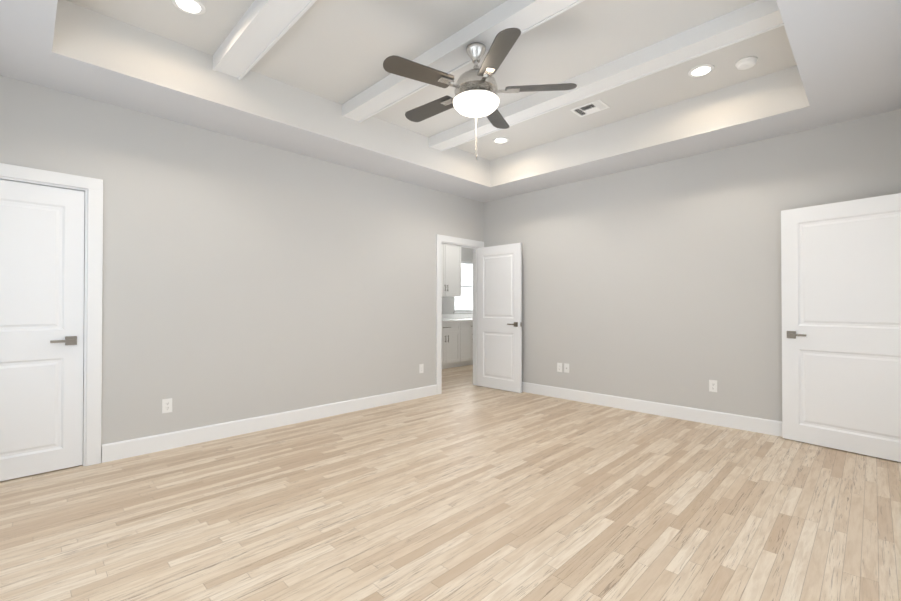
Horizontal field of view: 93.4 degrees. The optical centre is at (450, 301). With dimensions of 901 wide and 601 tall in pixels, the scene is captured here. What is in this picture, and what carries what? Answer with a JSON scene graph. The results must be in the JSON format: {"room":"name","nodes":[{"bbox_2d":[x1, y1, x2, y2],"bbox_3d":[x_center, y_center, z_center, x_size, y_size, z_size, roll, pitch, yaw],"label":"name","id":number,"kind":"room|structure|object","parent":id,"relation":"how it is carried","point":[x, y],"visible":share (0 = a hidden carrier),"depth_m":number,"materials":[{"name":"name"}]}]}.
{"room":"empty bedroom","nodes":[
{"label":"empty bedroom","id":0,"kind":"room"},
{"bbox_2d":[0,75,483,462],"bbox_3d":[-1.102,-0.383,6.354,2.220,3.250,8.940,0,-1,45],"label":"wall","id":1,"kind":"structure","parent":0,"point":[243,279],"depth_m":3.90,"materials":[{"name":"paint"}]},
{"bbox_2d":[0,179,84,480],"bbox_3d":[-2.973,0.190,2.942,0.125,2.032,0.656,0,-1,45],"label":"closet door","id":2,"kind":"structure","parent":1,"relation":"in","point":[41,314],"depth_m":3.00,"materials":[{"name":"white wood"}]},
{"bbox_2d":[0,163,102,465],"bbox_3d":[-2.994,0.182,2.962,0.120,2.065,0.700,0,-1,45],"label":"door frame","id":3,"kind":"structure","parent":1,"relation":"attached to","point":[85,288],"depth_m":3.16,"materials":[{"name":"white wood"}]},
{"bbox_2d":[162,398,171,413],"bbox_3d":[-2.345,0.859,3.517,0.007,0.115,0.070,0,-1,45],"label":"electrical outlet","id":4,"kind":"object","parent":1,"relation":"attached to","point":[166,405],"visible":1,"depth_m":3.51,"materials":[{"name":"white plastic"}]},
{"bbox_2d":[102,384,436,462],"bbox_3d":[-1.408,1.159,4.451,0.014,0.135,3.488,0,-1,45],"label":"baseboard","id":5,"kind":"structure","parent":1,"relation":"attached to","point":[141,446],"depth_m":3.95,"materials":[{"name":"white wood"}]},
{"bbox_2d":[419,364,423,372],"bbox_3d":[-0.376,0.860,5.494,0.007,0.115,0.070,0,-1,45],"label":"electrical outlet","id":6,"kind":"object","parent":1,"relation":"attached to","point":[421,368],"visible":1,"depth_m":5.49,"materials":[{"name":"white plastic"}]},
{"bbox_2d":[442,244,460,296],"bbox_3d":[-0.213,-0.682,8.365,0.399,1.140,0.920,0,-1,45],"label":"upper cabinet","id":7,"kind":"object","parent":1,"relation":"attached to","point":[451,271],"visible":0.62,"depth_m":8.38,"materials":[{"name":"white wood"}]},
{"bbox_2d":[442,314,472,317],"bbox_3d":[0.247,0.304,9.087,0.019,0.100,2.904,0,-1,45],"label":"backsplash","id":8,"kind":"structure","parent":1,"relation":"attached to","point":[443,315],"depth_m":8.97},
{"bbox_2d":[436,234,483,394],"bbox_3d":[0.114,0.167,6.070,0.137,2.145,0.974,0,-1,45],"label":"door frame","id":9,"kind":"structure","parent":1,"relation":"attached to","point":[440,239],"depth_m":5.76,"materials":[{"name":"white wood"}]},
{"bbox_2d":[453,261,472,312],"bbox_3d":[0.411,-0.321,9.307,0.105,1.125,1.060,0,-1,45],"label":"bathroom window","id":10,"kind":"structure","parent":1,"relation":"in","point":[463,303],"depth_m":9.28,"materials":[{"name":"white glass"}]},
{"bbox_2d":[477,243,521,392],"bbox_3d":[0.683,0.215,6.022,0.766,2.032,0.125,0,-1,45],"label":"bathroom door","id":11,"kind":"structure","parent":1,"relation":"in","point":[499,298],"depth_m":5.98,"materials":[{"name":"white wood"}]},
{"bbox_2d":[66,0,796,159],"bbox_3d":[0.150,-1.956,2.862,4.500,0.160,5.500,0,-1,45],"label":"ceiling","id":12,"kind":"structure","parent":0,"point":[339,51],"depth_m":3.13,"materials":[{"name":"paint"}]},
{"bbox_2d":[171,0,204,14],"bbox_3d":[-1.653,-1.874,2.681,0.184,0.008,0.184,0,-1,45],"label":"recessed light","id":13,"kind":"object","parent":12,"relation":"in","point":[194,7],"visible":1,"depth_m":2.69,"materials":[{"name":"white plastic"}]},
{"bbox_2d":[213,0,316,79],"bbox_3d":[-0.602,-1.827,2.170,3.210,0.110,0.200,0,-1,45],"label":"beam","id":14,"kind":"structure","parent":12,"relation":"attached to","point":[261,28],"depth_m":2.83,"materials":[{"name":"white"}]},
{"bbox_2d":[342,0,584,121],"bbox_3d":[0.181,-1.821,2.956,3.210,0.110,0.200,0,-1,45],"label":"beam","id":15,"kind":"structure","parent":12,"relation":"attached to","point":[448,55],"depth_m":3.00,"materials":[{"name":"white"}]},
{"bbox_2d":[383,28,576,160],"bbox_3d":[0.137,-1.375,2.979,1.276,0.781,1.308,0,-1,45],"label":"ceiling fan","id":16,"kind":"object","parent":15,"relation":"hanging from","point":[476,92],"visible":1,"depth_m":2.85,"materials":[{"name":"brown wood"}]},
{"bbox_2d":[493,137,508,143],"bbox_3d":[0.577,-1.856,4.877,0.184,0.008,0.184,0,-1,45],"label":"recessed light","id":17,"kind":"object","parent":12,"relation":"in","point":[499,140],"visible":0.96,"depth_m":4.88,"materials":[{"name":"white plastic"}]},
{"bbox_2d":[570,99,609,116],"bbox_3d":[1.342,-1.863,4.094,0.300,0.010,0.215,0,-1,45],"label":"ceiling vent","id":18,"kind":"object","parent":12,"relation":"in","point":[590,108],"visible":1,"depth_m":4.08,"materials":[{"name":"white plastic"}]},
{"bbox_2d":[429,0,783,151],"bbox_3d":[0.961,-1.814,3.739,3.210,0.110,0.200,0,-1,45],"label":"beam","id":19,"kind":"structure","parent":12,"relation":"attached to","point":[756,18],"depth_m":3.21,"materials":[{"name":"white"}]},
{"bbox_2d":[688,64,714,76],"bbox_3d":[2.026,-1.868,3.434,0.184,0.008,0.184,0,-1,45],"label":"recessed light","id":20,"kind":"object","parent":12,"relation":"in","point":[701,70],"visible":1,"depth_m":3.42,"materials":[{"name":"white plastic"}]},
{"bbox_2d":[735,56,757,69],"bbox_3d":[2.306,-1.853,3.311,0.144,0.040,0.144,0,-1,45],"label":"smoke detector","id":21,"kind":"object","parent":12,"relation":"attached to","point":[746,63],"visible":1,"depth_m":3.28,"materials":[{"name":"white plastic"}]},
{"bbox_2d":[0,365,900,600],"bbox_3d":[0.500,1.256,4.449,7.520,0.060,9.520,0,-1,45],"label":"floor","id":22,"kind":"structure","parent":0,"point":[461,487],"depth_m":2.42,"materials":[{"name":"brown wood"}]},
{"bbox_2d":[442,322,461,368],"bbox_3d":[-0.274,0.822,8.145,0.604,0.870,0.818,0,-1,45],"label":"base cabinet","id":23,"kind":"object","parent":22,"relation":"on","point":[457,340],"depth_m":8.04,"materials":[{"name":"white wood"}]},
{"bbox_2d":[442,318,472,321],"bbox_3d":[0.461,0.372,8.874,0.622,0.039,2.904,0,-1,45],"label":"countertop","id":24,"kind":"structure","parent":23,"relation":"on","point":[443,319],"depth_m":8.45,"materials":[{"name":"white stone"}]},
{"bbox_2d":[462,322,472,365],"bbox_3d":[0.241,0.826,8.662,0.604,0.870,0.879,0,-1,45],"label":"base cabinet","id":25,"kind":"object","parent":22,"relation":"on","point":[467,327],"depth_m":8.35,"materials":[{"name":"white wood"}]},
{"bbox_2d":[0,0,900,202],"bbox_3d":[0.150,-1.702,2.860,4.500,0.350,5.500,0,-1,45],"label":"ceiling","id":26,"kind":"structure","parent":0,"point":[847,56],"depth_m":3.42,"materials":[{"name":"paint"}]},
{"bbox_2d":[483,109,900,420],"bbox_3d":[2.175,-0.396,4.798,4.620,3.250,0.120,0,-1,45],"label":"wall","id":27,"kind":"structure","parent":0,"point":[659,282],"depth_m":4.47,"materials":[{"name":"paint"}]},
{"bbox_2d":[557,363,561,371],"bbox_3d":[1.404,0.840,5.466,0.070,0.115,0.007,0,-1,45],"label":"electrical outlet","id":28,"kind":"object","parent":27,"relation":"attached to","point":[559,367],"visible":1,"depth_m":5.46,"materials":[{"name":"white plastic"}]},
{"bbox_2d":[564,363,568,372],"bbox_3d":[1.472,0.839,5.392,0.070,0.115,0.015,0,-1,45],"label":"outlet","id":29,"kind":"object","parent":27,"relation":"attached to","point":[566,368],"visible":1,"depth_m":5.39,"materials":[{"name":"white plastic"}]},
{"bbox_2d":[522,382,781,436],"bbox_3d":[2.086,1.162,4.780,4.500,0.135,0.014,0,-1,45],"label":"baseboard","id":30,"kind":"structure","parent":27,"relation":"attached to","point":[757,425],"depth_m":4.55,"materials":[{"name":"white wood"}]},
{"bbox_2d":[709,380,716,391],"bbox_3d":[2.626,0.840,4.248,0.070,0.115,0.007,0,-1,45],"label":"electrical outlet","id":31,"kind":"object","parent":27,"relation":"attached to","point":[712,385],"visible":1,"depth_m":4.25,"materials":[{"name":"white plastic"}]},
{"bbox_2d":[781,193,900,461],"bbox_3d":[3.248,0.194,3.444,0.125,2.032,0.915,0,-1,-36],"label":"entry door","id":32,"kind":"structure","parent":27,"relation":"in","point":[841,316],"depth_m":3.47,"materials":[{"name":"white wood"}]}
]}

